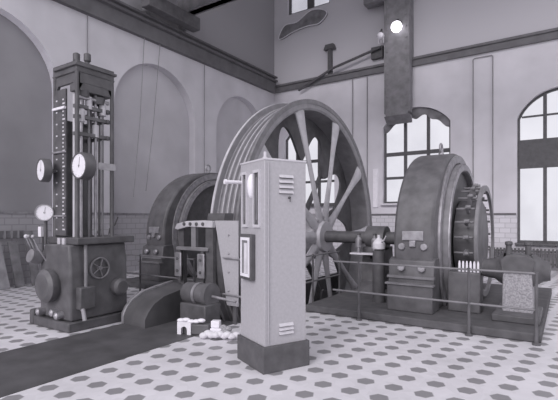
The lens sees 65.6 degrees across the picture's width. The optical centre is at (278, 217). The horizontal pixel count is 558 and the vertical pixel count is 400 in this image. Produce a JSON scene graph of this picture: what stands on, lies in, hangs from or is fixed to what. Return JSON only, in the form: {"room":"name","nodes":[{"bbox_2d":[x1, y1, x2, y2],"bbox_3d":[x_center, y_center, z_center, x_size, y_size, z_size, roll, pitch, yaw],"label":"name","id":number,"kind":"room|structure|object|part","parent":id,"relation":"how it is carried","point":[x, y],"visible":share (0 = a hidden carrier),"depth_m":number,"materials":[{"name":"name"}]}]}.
{"room":"power station hall","nodes":[
{"label":"power station hall","id":0,"kind":"room"},
{"bbox_2d":[0,0,273,285],"bbox_3d":[-5.619,-4.500,11.021,0.280,12.200,19.100,0,0,34],"label":"wall","id":1,"kind":"structure","parent":0,"point":[37,37],"depth_m":12.83,"materials":[{"name":"paint"}]},
{"bbox_2d":[0,230,23,238],"bbox_3d":[-6.661,0.390,9.612,0.110,0.180,1.900,0,0,34],"label":"peg rack","id":2,"kind":"object","parent":1,"relation":"attached to","point":[3,234],"visible":0.98,"depth_m":10.14,"materials":[{"name":"grey wood"}]},
{"bbox_2d":[0,212,148,214],"bbox_3d":[-5.606,-0.125,11.012,0.310,0.050,19.100,0,0,34],"label":"trim","id":3,"kind":"structure","parent":1,"relation":"attached to","point":[0,212],"depth_m":11.84,"materials":[{"name":"tile"}]},
{"bbox_2d":[87,15,87,52],"bbox_3d":[-5.089,-2.780,11.509,0.024,5.240,0.021,0,0,34],"label":"cable","id":4,"kind":"object","parent":1,"relation":"hanging from","point":[87,15],"visible":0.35,"depth_m":11.50,"materials":[{"name":"paint"}]},
{"bbox_2d":[133,38,144,196],"bbox_3d":[-4.117,-3.000,12.723,0.026,4.802,0.537,0,0,19],"label":"hanging cable","id":5,"kind":"object","parent":1,"relation":"hanging from","point":[144,38],"visible":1,"depth_m":12.76,"materials":[{"name":"paint"}]},
{"bbox_2d":[146,47,159,188],"bbox_3d":[-3.830,-3.100,13.162,0.034,4.603,0.684,0,0,22],"label":"hanging cable","id":6,"kind":"object","parent":1,"relation":"hanging from","point":[159,47],"visible":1,"depth_m":13.19,"materials":[{"name":"paint"}]},
{"bbox_2d":[52,0,277,93],"bbox_3d":[-5.405,-5.650,10.818,0.300,0.500,19.000,0,0,34],"label":"trim","id":7,"kind":"structure","parent":1,"relation":"attached to","point":[106,11],"depth_m":13.57,"materials":[{"name":"paint"}]},
{"bbox_2d":[109,0,277,78],"bbox_3d":[-5.364,-5.960,10.610,0.280,0.120,18.700,0,0,34],"label":"rail","id":8,"kind":"object","parent":7,"relation":"on","point":[135,10],"visible":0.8,"depth_m":14.00,"materials":[{"name":"black metal"}]},
{"bbox_2d":[142,0,236,32],"bbox_3d":[2.987,-6.695,9.037,15.760,1.350,2.050,0,0,34],"label":"bridge","id":9,"kind":"object","parent":8,"relation":"on","point":[182,14],"visible":0.96,"depth_m":13.19,"materials":[{"name":"paint"}]},
{"bbox_2d":[204,64,204,172],"bbox_3d":[-2.619,-2.780,15.211,0.024,5.240,0.021,0,0,34],"label":"cable","id":10,"kind":"object","parent":1,"relation":"hanging from","point":[204,64],"visible":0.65,"depth_m":15.20,"materials":[{"name":"paint"}]},
{"bbox_2d":[0,258,557,399],"bbox_3d":[2.006,2.800,6.115,18.450,2.400,19.400,0,0,34],"label":"floor","id":11,"kind":"structure","parent":0,"point":[350,359],"depth_m":4.67,"materials":[{"name":"tile"}]},
{"bbox_2d":[0,242,9,289],"bbox_3d":[-6.263,1.078,9.731,0.374,1.044,0.200,0,0,18],"label":"plank","id":12,"kind":"object","parent":11,"relation":"on","point":[4,281],"visible":1,"depth_m":9.74,"materials":[{"name":"grey wood"}]},
{"bbox_2d":[7,241,24,287],"bbox_3d":[-6.093,1.069,10.039,0.249,1.062,0.280,0,0,34],"label":"plank","id":13,"kind":"object","parent":11,"relation":"on","point":[17,271],"visible":1,"depth_m":10.02,"materials":[{"name":"grey wood"}]},
{"bbox_2d":[23,231,38,285],"bbox_3d":[-5.883,0.951,10.319,0.359,1.298,0.200,0,0,17],"label":"plank","id":14,"kind":"object","parent":11,"relation":"on","point":[34,270],"visible":0.5,"depth_m":10.27,"materials":[{"name":"grey wood"}]},
{"bbox_2d":[24,52,133,332],"bbox_3d":[-2.913,-0.440,6.559,1.465,4.080,1.240,0,0,34],"label":"indicator","id":15,"kind":"object","parent":11,"relation":"on","point":[81,283],"visible":1,"depth_m":6.39,"materials":[{"name":"black metal"}]},
{"bbox_3d":[-3.507,0.476,6.366,0.026,0.362,0.206,0,0,43],"label":"lever","id":16,"kind":"part","parent":15,"relation":"part of","materials":[{"name":"metal"}]},
{"bbox_3d":[-3.368,-0.905,6.520,0.090,2.410,0.090,0,0,34],"label":"corner post","id":17,"kind":"part","parent":15,"relation":"part of","materials":[{"name":"black metal"}]},
{"bbox_3d":[-3.196,0.345,6.300,0.070,0.110,0.025,0,0,34],"label":"index plate","id":18,"kind":"part","parent":15,"relation":"part of","materials":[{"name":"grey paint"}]},
{"bbox_3d":[-3.244,-0.820,6.432,0.305,2.160,0.029,0,0,34],"label":"scale plate","id":19,"kind":"part","parent":15,"relation":"part of","materials":[{"name":"black metal"}]},
{"bbox_3d":[-3.214,-0.610,6.760,0.020,1.780,0.500,0,0,34],"label":"panel","id":20,"kind":"part","parent":15,"relation":"part of","materials":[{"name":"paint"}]},
{"bbox_3d":[-2.894,-0.905,6.204,0.090,2.410,0.090,0,0,34],"label":"corner post","id":21,"kind":"part","parent":15,"relation":"part of","materials":[{"name":"black metal"}]},
{"bbox_3d":[-2.992,1.530,6.696,0.940,0.140,1.100,0,0,34],"label":"plate","id":22,"kind":"part","parent":15,"relation":"part of","materials":[{"name":"black metal"}]},
{"bbox_3d":[-2.960,-2.180,6.591,0.650,0.160,0.680,0,0,34],"label":"head frame","id":23,"kind":"part","parent":15,"relation":"part of","materials":[{"name":"black metal"}]},
{"bbox_3d":[-3.052,-0.905,6.994,0.090,2.410,0.090,0,0,34],"label":"corner post","id":24,"kind":"part","parent":15,"relation":"part of","materials":[{"name":"black metal"}]},
{"bbox_3d":[-2.593,-0.770,6.520,0.030,0.100,0.290,0,0,34],"label":"dial arm","id":25,"kind":"part","parent":15,"relation":"part of","materials":[{"name":"metal"}]},
{"bbox_3d":[-2.578,-0.905,6.678,0.090,2.410,0.090,0,0,34],"label":"corner post","id":26,"kind":"part","parent":15,"relation":"part of","materials":[{"name":"black metal"}]},
{"bbox_2d":[0,320,232,397],"bbox_3d":[-3.624,1.597,3.397,1.400,0.006,8.630,0,0,34],"label":"floor plate","id":27,"kind":"object","parent":11,"relation":"on","point":[27,367],"visible":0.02,"depth_m":5.13,"materials":[{"name":"grey metal"}]},
{"bbox_2d":[121,280,183,327],"bbox_3d":[-1.885,1.327,6.805,0.550,0.534,0.990,0,0,34],"label":"hood","id":28,"kind":"object","parent":27,"relation":"on","point":[159,304],"visible":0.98,"depth_m":6.56,"materials":[{"name":"metal"}]},
{"bbox_2d":[177,318,210,334],"bbox_3d":[-1.169,1.482,5.946,0.478,0.224,0.125,0,0,14],"label":"block","id":29,"kind":"object","parent":27,"relation":"on","point":[189,326],"visible":0.98,"depth_m":5.90,"materials":[{"name":"paint"}]},
{"bbox_2d":[175,213,236,323],"bbox_3d":[-1.116,0.759,6.792,1.598,1.670,0.912,0,0,34],"label":"engine","id":30,"kind":"object","parent":27,"relation":"on","point":[200,299],"visible":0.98,"depth_m":6.89,"materials":[{"name":"paint"}]},
{"bbox_3d":[-1.681,0.774,7.228,0.150,0.400,0.040,0,0,34],"label":"hanger plate","id":31,"kind":"part","parent":30,"relation":"part of","materials":[{"name":"metal"}]},
{"bbox_3d":[-1.249,0.774,6.940,0.150,0.400,0.040,0,0,34],"label":"hanger plate","id":32,"kind":"part","parent":30,"relation":"part of","materials":[{"name":"metal"}]},
{"bbox_3d":[-0.796,1.169,6.241,0.452,0.068,0.040,0,0,34],"label":"piston rod","id":33,"kind":"part","parent":30,"relation":"part of","materials":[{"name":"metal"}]},
{"bbox_2d":[126,254,195,290],"bbox_3d":[-2.716,1.185,9.084,2.700,0.830,0.098,0,0,34],"label":"guard rail","id":34,"kind":"object","parent":11,"relation":"on","point":[139,255],"visible":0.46,"depth_m":9.04,"materials":[{"name":"metal"}]},
{"bbox_3d":[-2.965,1.185,9.250,0.100,0.830,0.098,0,0,34],"label":"post","id":35,"kind":"part","parent":34,"relation":"part of","materials":[{"name":"metal"}]},
{"bbox_3d":[-2.716,1.200,9.084,2.600,0.028,0.030,0,0,34],"label":"rail","id":36,"kind":"part","parent":34,"relation":"part of","materials":[{"name":"grey metal"}]},
{"bbox_3d":[-2.716,0.800,9.084,2.600,0.028,0.030,0,0,34],"label":"rail","id":37,"kind":"part","parent":34,"relation":"part of","materials":[{"name":"grey metal"}]},
{"bbox_3d":[-1.634,1.185,8.363,0.100,0.830,0.098,0,0,34],"label":"post","id":38,"kind":"part","parent":34,"relation":"part of","materials":[{"name":"metal"}]},
{"bbox_2d":[127,274,205,288],"bbox_3d":[-1.586,1.540,11.408,2.700,0.120,4.380,0,0,34],"label":"plinth","id":39,"kind":"object","parent":11,"relation":"on","point":[132,282],"visible":0.02,"depth_m":10.03,"materials":[{"name":"metal"}]},
{"bbox_2d":[138,165,218,281],"bbox_3d":[-1.950,0.006,11.799,0.860,2.947,3.926,0,0,34],"label":"motor","id":40,"kind":"object","parent":11,"relation":"on","point":[188,197],"visible":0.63,"depth_m":10.51,"materials":[{"name":"paint"}]},
{"bbox_3d":[-2.962,0.285,10.336,0.340,0.150,0.090,0,0,34],"label":"name plate","id":41,"kind":"part","parent":40,"relation":"part of","materials":[{"name":"metal"}]},
{"bbox_3d":[-2.940,1.060,10.406,0.720,0.840,0.450,0,0,34],"label":"foot casing","id":42,"kind":"part","parent":40,"relation":"part of","materials":[{"name":"paint"}]},
{"bbox_2d":[199,320,240,339],"bbox_3d":[-0.771,1.490,5.748,0.560,0.220,0.248,0,0,9],"label":"block","id":43,"kind":"object","parent":11,"relation":"on","point":[219,331],"visible":0.98,"depth_m":5.69,"materials":[{"name":"paint"}]},
{"bbox_2d":[215,221,240,324],"bbox_3d":[-0.533,0.820,6.400,1.090,1.560,0.104,0,0,34],"label":"guard","id":44,"kind":"object","parent":11,"relation":"on","point":[227,231],"visible":0.94,"depth_m":6.52,"materials":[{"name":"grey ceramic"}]},
{"bbox_3d":[-0.475,0.615,6.315,0.901,0.058,0.028,0,0,34],"label":"tie rod","id":45,"kind":"part","parent":44,"relation":"part of","materials":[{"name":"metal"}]},
{"bbox_3d":[-0.475,1.165,6.315,0.901,0.058,0.028,0,0,34],"label":"tie rod","id":46,"kind":"part","parent":44,"relation":"part of","materials":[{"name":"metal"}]},
{"bbox_2d":[223,151,308,374],"bbox_3d":[-0.155,0.439,4.772,0.771,2.322,0.616,0,0,-31],"label":"tall cabinet","id":47,"kind":"object","parent":11,"relation":"on","point":[272,338],"visible":1,"depth_m":4.60,"materials":[{"name":"grey metal"}]},
{"bbox_3d":[-0.375,-0.205,4.818,0.008,0.550,0.080,0,0,-31],"label":"slot glass","id":48,"kind":"part","parent":47,"relation":"part of","materials":[{"name":"grey glass"}]},
{"bbox_3d":[-0.369,0.422,4.706,0.004,0.361,0.142,0,0,-31],"label":"recorder glass","id":49,"kind":"part","parent":47,"relation":"part of","materials":[{"name":"white glass"}]},
{"bbox_3d":[-0.371,0.422,4.705,0.009,0.425,0.206,0,0,-31],"label":"recorder frame","id":50,"kind":"part","parent":47,"relation":"part of","materials":[{"name":"white paint"}]},
{"bbox_3d":[-0.232,-0.205,4.580,0.008,0.550,0.105,0,0,-31],"label":"slot glass","id":51,"kind":"part","parent":47,"relation":"part of","materials":[{"name":"grey glass"}]},
{"bbox_2d":[279,175,293,194],"bbox_3d":[0.080,-0.353,4.578,0.093,0.205,0.167,0,0,34],"label":"vent","id":52,"kind":"object","parent":47,"relation":"attached to","point":[286,182],"depth_m":4.58,"materials":[{"name":"grey metal"}]},
{"bbox_2d":[279,322,293,335],"bbox_3d":[0.080,1.172,4.578,0.093,0.124,0.167,0,0,34],"label":"vent","id":53,"kind":"object","parent":47,"relation":"attached to","point":[285,328],"depth_m":4.58,"materials":[{"name":"grey metal"}]},
{"bbox_2d":[306,250,340,301],"bbox_3d":[0.493,1.125,7.695,0.100,0.950,2.748,0,0,34],"label":"guard rail","id":54,"kind":"object","parent":11,"relation":"on","point":[312,255],"visible":0.38,"depth_m":8.06,"materials":[{"name":"metal"}]},
{"bbox_3d":[0.618,1.125,7.882,0.100,0.950,0.098,0,0,34],"label":"post","id":55,"kind":"part","parent":54,"relation":"part of","materials":[{"name":"metal"}]},
{"bbox_3d":[0.493,1.150,7.695,0.030,0.028,2.650,0,0,34],"label":"rail","id":56,"kind":"part","parent":54,"relation":"part of","materials":[{"name":"grey metal"}]},
{"bbox_3d":[0.493,0.680,7.695,0.030,0.028,2.650,0,0,34],"label":"rail","id":57,"kind":"part","parent":54,"relation":"part of","materials":[{"name":"grey metal"}]},
{"bbox_3d":[1.228,1.125,8.797,0.100,0.950,0.098,0,0,34],"label":"post","id":58,"kind":"part","parent":54,"relation":"part of","materials":[{"name":"metal"}]},
{"bbox_2d":[373,235,385,302],"bbox_3d":[1.757,0.890,7.604,0.219,1.180,0.327,0,0,9],"label":"can","id":59,"kind":"object","parent":11,"relation":"on","point":[378,244],"visible":1,"depth_m":7.57,"materials":[{"name":"black metal"}]},
{"bbox_2d":[306,283,551,342],"bbox_3d":[3.102,1.540,8.281,3.470,0.120,4.380,0,0,34],"label":"plinth","id":60,"kind":"object","parent":11,"relation":"on","point":[345,304],"visible":0.52,"depth_m":6.71,"materials":[{"name":"stone"}]},
{"bbox_2d":[350,226,392,292],"bbox_3d":[2.088,0.825,9.185,0.620,1.310,1.479,0,0,34],"label":"pedestal","id":61,"kind":"object","parent":60,"relation":"on","point":[371,232],"visible":0.7,"depth_m":8.91,"materials":[{"name":"paint"}]},
{"bbox_2d":[210,99,393,322],"bbox_3d":[0.716,0.420,10.101,5.306,6.136,4.182,0,0,-20],"label":"wheel","id":62,"kind":"object","parent":61,"relation":"on","point":[304,120],"visible":0.48,"depth_m":9.86,"materials":[{"name":"grey paint"}]},
{"bbox_2d":[355,233,361,252],"bbox_3d":[1.611,0.500,8.758,0.130,0.400,0.128,0,0,34],"label":"oil bottle","id":63,"kind":"object","parent":61,"relation":"on","point":[358,241],"depth_m":8.72,"materials":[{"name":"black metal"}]},
{"bbox_2d":[350,252,372,254],"bbox_3d":[1.750,0.715,8.678,0.620,0.030,0.220,0,0,34],"label":"drip tray","id":64,"kind":"object","parent":61,"relation":"on","point":[359,253],"depth_m":8.64,"materials":[{"name":"grey paint"}]},
{"bbox_3d":[1.858,0.775,8.822,0.100,0.090,0.260,0,0,34],"label":"tray arm","id":65,"kind":"part","parent":61,"relation":"part of","materials":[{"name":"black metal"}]},
{"bbox_2d":[371,233,376,249],"bbox_3d":[1.894,0.500,8.570,0.130,0.400,0.128,0,0,34],"label":"oil bottle","id":66,"kind":"object","parent":61,"relation":"on","point":[374,234],"depth_m":8.54,"materials":[{"name":"white metal"}]},
{"bbox_2d":[482,241,550,325],"bbox_3d":[3.557,0.915,6.522,0.900,1.130,1.000,0,0,34],"label":"outboard bearing","id":67,"kind":"object","parent":60,"relation":"on","point":[518,290],"visible":0.91,"depth_m":6.34,"materials":[{"name":"grey metal"}]},
{"bbox_2d":[505,241,512,254],"bbox_3d":[3.510,0.455,6.614,0.110,0.210,0.110,0,0,34],"label":"cup","id":68,"kind":"object","parent":67,"relation":"on","point":[508,244],"depth_m":6.58,"materials":[{"name":"black metal"}]},
{"bbox_2d":[524,241,532,255],"bbox_3d":[3.727,0.455,6.470,0.110,0.210,0.110,0,0,34],"label":"cup","id":69,"kind":"object","parent":67,"relation":"on","point":[528,245],"depth_m":6.43,"materials":[{"name":"black metal"}]},
{"bbox_2d":[333,260,540,345],"bbox_3d":[2.078,1.135,6.223,2.890,0.930,0.098,0,0,34],"label":"guard rail","id":70,"kind":"object","parent":11,"relation":"on","point":[535,343],"visible":1,"depth_m":5.88,"materials":[{"name":"metal"}]},
{"bbox_3d":[1.250,1.135,6.775,0.100,0.930,0.098,0,0,34],"label":"post","id":71,"kind":"part","parent":70,"relation":"part of","materials":[{"name":"metal"}]},
{"bbox_3d":[2.057,1.160,6.237,2.840,0.028,0.030,0,0,34],"label":"rail","id":72,"kind":"part","parent":70,"relation":"part of","materials":[{"name":"grey metal"}]},
{"bbox_3d":[2.057,0.700,6.237,2.840,0.028,0.030,0,0,34],"label":"rail","id":73,"kind":"part","parent":70,"relation":"part of","materials":[{"name":"grey metal"}]},
{"bbox_3d":[2.581,1.135,5.887,0.100,0.930,0.098,0,0,34],"label":"post","id":74,"kind":"part","parent":70,"relation":"part of","materials":[{"name":"metal"}]},
{"bbox_3d":[3.238,1.135,5.449,0.100,0.930,0.098,0,0,34],"label":"post","id":75,"kind":"part","parent":70,"relation":"part of","materials":[{"name":"metal"}]},
{"bbox_2d":[385,143,493,314],"bbox_3d":[3.357,0.006,8.258,1.340,2.947,3.926,0,0,34],"label":"motor","id":76,"kind":"object","parent":11,"relation":"on","point":[441,217],"visible":0.97,"depth_m":7.06,"materials":[{"name":"paint"}]},
{"bbox_3d":[1.960,0.793,6.939,0.110,0.113,0.106,0,0,34],"label":"knob","id":77,"kind":"part","parent":76,"relation":"part of","materials":[{"name":"metal"}]},
{"bbox_3d":[2.146,0.285,6.929,0.340,0.150,0.090,0,0,34],"label":"name plate","id":78,"kind":"part","parent":76,"relation":"part of","materials":[{"name":"metal"}]},
{"bbox_3d":[2.168,1.060,6.998,0.720,0.840,0.450,0,0,34],"label":"foot casing","id":79,"kind":"part","parent":76,"relation":"part of","materials":[{"name":"paint"}]},
{"bbox_3d":[2.226,0.793,6.761,0.110,0.113,0.106,0,0,34],"label":"knob","id":80,"kind":"part","parent":76,"relation":"part of","materials":[{"name":"metal"}]},
{"bbox_2d":[488,247,557,267],"bbox_3d":[8.431,1.270,12.864,4.050,0.660,0.120,0,0,34],"label":"radiator","id":81,"kind":"object","parent":11,"relation":"on","point":[497,249],"visible":0.49,"depth_m":13.18,"materials":[{"name":"black metal"}]},
{"bbox_2d":[274,0,557,270],"bbox_3d":[7.441,-4.500,13.993,18.150,12.200,0.340,0,0,34],"label":"wall","id":82,"kind":"structure","parent":0,"point":[521,74],"depth_m":14.82,"materials":[{"name":"paint"}]},
{"bbox_2d":[278,8,327,39],"bbox_3d":[0.966,-8.104,18.040,2.357,0.886,0.112,0,0,34],"label":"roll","id":83,"kind":"object","parent":82,"relation":"hanging from","point":[313,17],"visible":1,"depth_m":17.93,"materials":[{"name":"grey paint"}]},
{"bbox_2d":[289,0,329,14],"bbox_3d":[1.289,-9.475,18.061,2.000,1.650,0.080,0,0,34],"label":"window","id":84,"kind":"structure","parent":82,"relation":"in","point":[310,3],"depth_m":18.05,"materials":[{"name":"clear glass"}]},
{"bbox_2d":[286,136,333,206],"bbox_3d":[1.239,-2.220,17.986,2.500,3.500,0.380,0,0,34],"label":"window","id":85,"kind":"structure","parent":82,"relation":"in","point":[288,138],"depth_m":17.83,"materials":[{"name":"clear glass"}]},
{"bbox_2d":[324,43,335,73],"bbox_3d":[2.035,-6.320,17.287,0.500,1.200,0.180,0,0,34],"label":"wall bracket","id":86,"kind":"object","parent":82,"relation":"attached to","point":[329,47],"visible":0.96,"depth_m":17.24,"materials":[{"name":"black metal"}]},
{"bbox_3d":[2.046,-6.220,17.303,0.160,1.000,0.140,0,0,34],"label":"stem","id":87,"kind":"part","parent":86,"relation":"part of","materials":[{"name":"black metal"}]},
{"bbox_2d":[298,46,380,90],"bbox_3d":[2.268,-5.801,16.967,3.578,1.096,0.133,0,0,35],"label":"rod","id":88,"kind":"object","parent":82,"relation":"attached to","point":[379,47],"visible":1,"depth_m":16.84,"materials":[{"name":"black metal"}]},
{"bbox_2d":[352,79,352,135],"bbox_3d":[2.859,-2.780,16.809,0.044,5.200,0.044,0,0,34],"label":"conduit pipe","id":89,"kind":"object","parent":82,"relation":"attached to","point":[352,79],"visible":0.35,"depth_m":16.79,"materials":[{"name":"metal"}]},
{"bbox_2d":[367,76,367,181],"bbox_3d":[3.358,-2.780,16.476,0.044,5.200,0.044,0,0,34],"label":"conduit pipe","id":90,"kind":"object","parent":82,"relation":"attached to","point":[367,76],"visible":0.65,"depth_m":16.46,"materials":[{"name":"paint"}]},
{"bbox_2d":[373,169,377,206],"bbox_3d":[3.631,-1.125,16.300,0.190,1.450,0.050,0,0,34],"label":"board","id":91,"kind":"object","parent":82,"relation":"attached to","point":[375,171],"visible":1,"depth_m":16.27,"materials":[{"name":"white paint"}]},
{"bbox_2d":[371,45,383,59],"bbox_3d":[3.683,-6.175,16.199,0.450,0.450,0.160,0,0,34],"label":"switch box","id":92,"kind":"object","parent":82,"relation":"attached to","point":[378,54],"visible":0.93,"depth_m":16.11,"materials":[{"name":"black metal"}]},
{"bbox_2d":[363,0,413,124],"bbox_3d":[4.034,-7.005,15.689,1.820,7.210,0.620,0,0,34],"label":"column","id":93,"kind":"structure","parent":82,"relation":"attached to","point":[399,46],"depth_m":15.37,"materials":[{"name":"grey paint"}]},
{"bbox_2d":[377,29,383,43],"bbox_3d":[3.657,-6.574,15.598,0.256,0.569,0.268,0,0,-14],"label":"wall lamp","id":94,"kind":"object","parent":93,"relation":"attached to","point":[380,35],"visible":1,"depth_m":15.53,"materials":[{"name":"white glass"}]},
{"bbox_3d":[3.649,-6.570,15.597,0.240,0.240,0.240,0,0,34],"label":"lamp bulb","id":95,"kind":"part","parent":94,"relation":"part of","materials":[{"name":"white glass"}]},
{"bbox_2d":[391,19,401,32],"bbox_3d":[4.118,-6.756,15.147,0.380,0.531,0.431,0,0,34],"label":"wall lamp","id":96,"kind":"object","parent":93,"relation":"attached to","point":[396,26],"visible":1,"depth_m":15.01,"materials":[{"name":"white glass"}]},
{"bbox_3d":[4.400,-8.165,15.715,0.920,4.870,0.170,0,0,34],"label":"plate","id":97,"kind":"part","parent":93,"relation":"part of","materials":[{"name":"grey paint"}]},
{"bbox_2d":[380,108,449,204],"bbox_3d":[4.899,-2.220,15.544,2.500,3.500,0.380,0,0,34],"label":"window","id":98,"kind":"structure","parent":82,"relation":"in","point":[416,113],"depth_m":15.65,"materials":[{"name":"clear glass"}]},
{"bbox_3d":[4.877,-0.505,15.511,2.500,0.070,0.300,0,0,34],"label":"sill","id":99,"kind":"part","parent":98,"relation":"part of","materials":[{"name":"grey paint"}]},
{"bbox_2d":[274,27,557,93],"bbox_3d":[7.302,-5.570,13.785,18.150,0.300,0.160,0,0,34],"label":"trim","id":100,"kind":"structure","parent":82,"relation":"attached to","point":[549,34],"depth_m":14.82,"materials":[{"name":"paint"}]},
{"bbox_2d":[372,213,515,214],"bbox_3d":[7.337,-0.130,13.837,18.150,0.060,0.035,0,0,34],"label":"trim","id":101,"kind":"structure","parent":82,"relation":"attached to","point":[487,213],"depth_m":14.00,"materials":[{"name":"paint"}]},
{"bbox_2d":[473,55,492,203],"bbox_3d":[6.706,-2.749,14.243,0.626,5.138,0.036,0,0,34],"label":"loop","id":102,"kind":"object","parent":82,"relation":"attached to","point":[487,55],"visible":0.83,"depth_m":14.07,"materials":[{"name":"paint"}]},
{"bbox_2d":[515,88,557,245],"bbox_3d":[8.585,-1.575,13.086,2.540,4.850,0.380,0,0,34],"label":"window","id":103,"kind":"structure","parent":82,"relation":"in","point":[533,153],"depth_m":13.48,"materials":[{"name":"clear glass"}]},
{"bbox_3d":[8.563,0.815,13.053,2.540,0.070,0.300,0,0,34],"label":"sill","id":104,"kind":"part","parent":103,"relation":"part of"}
]}

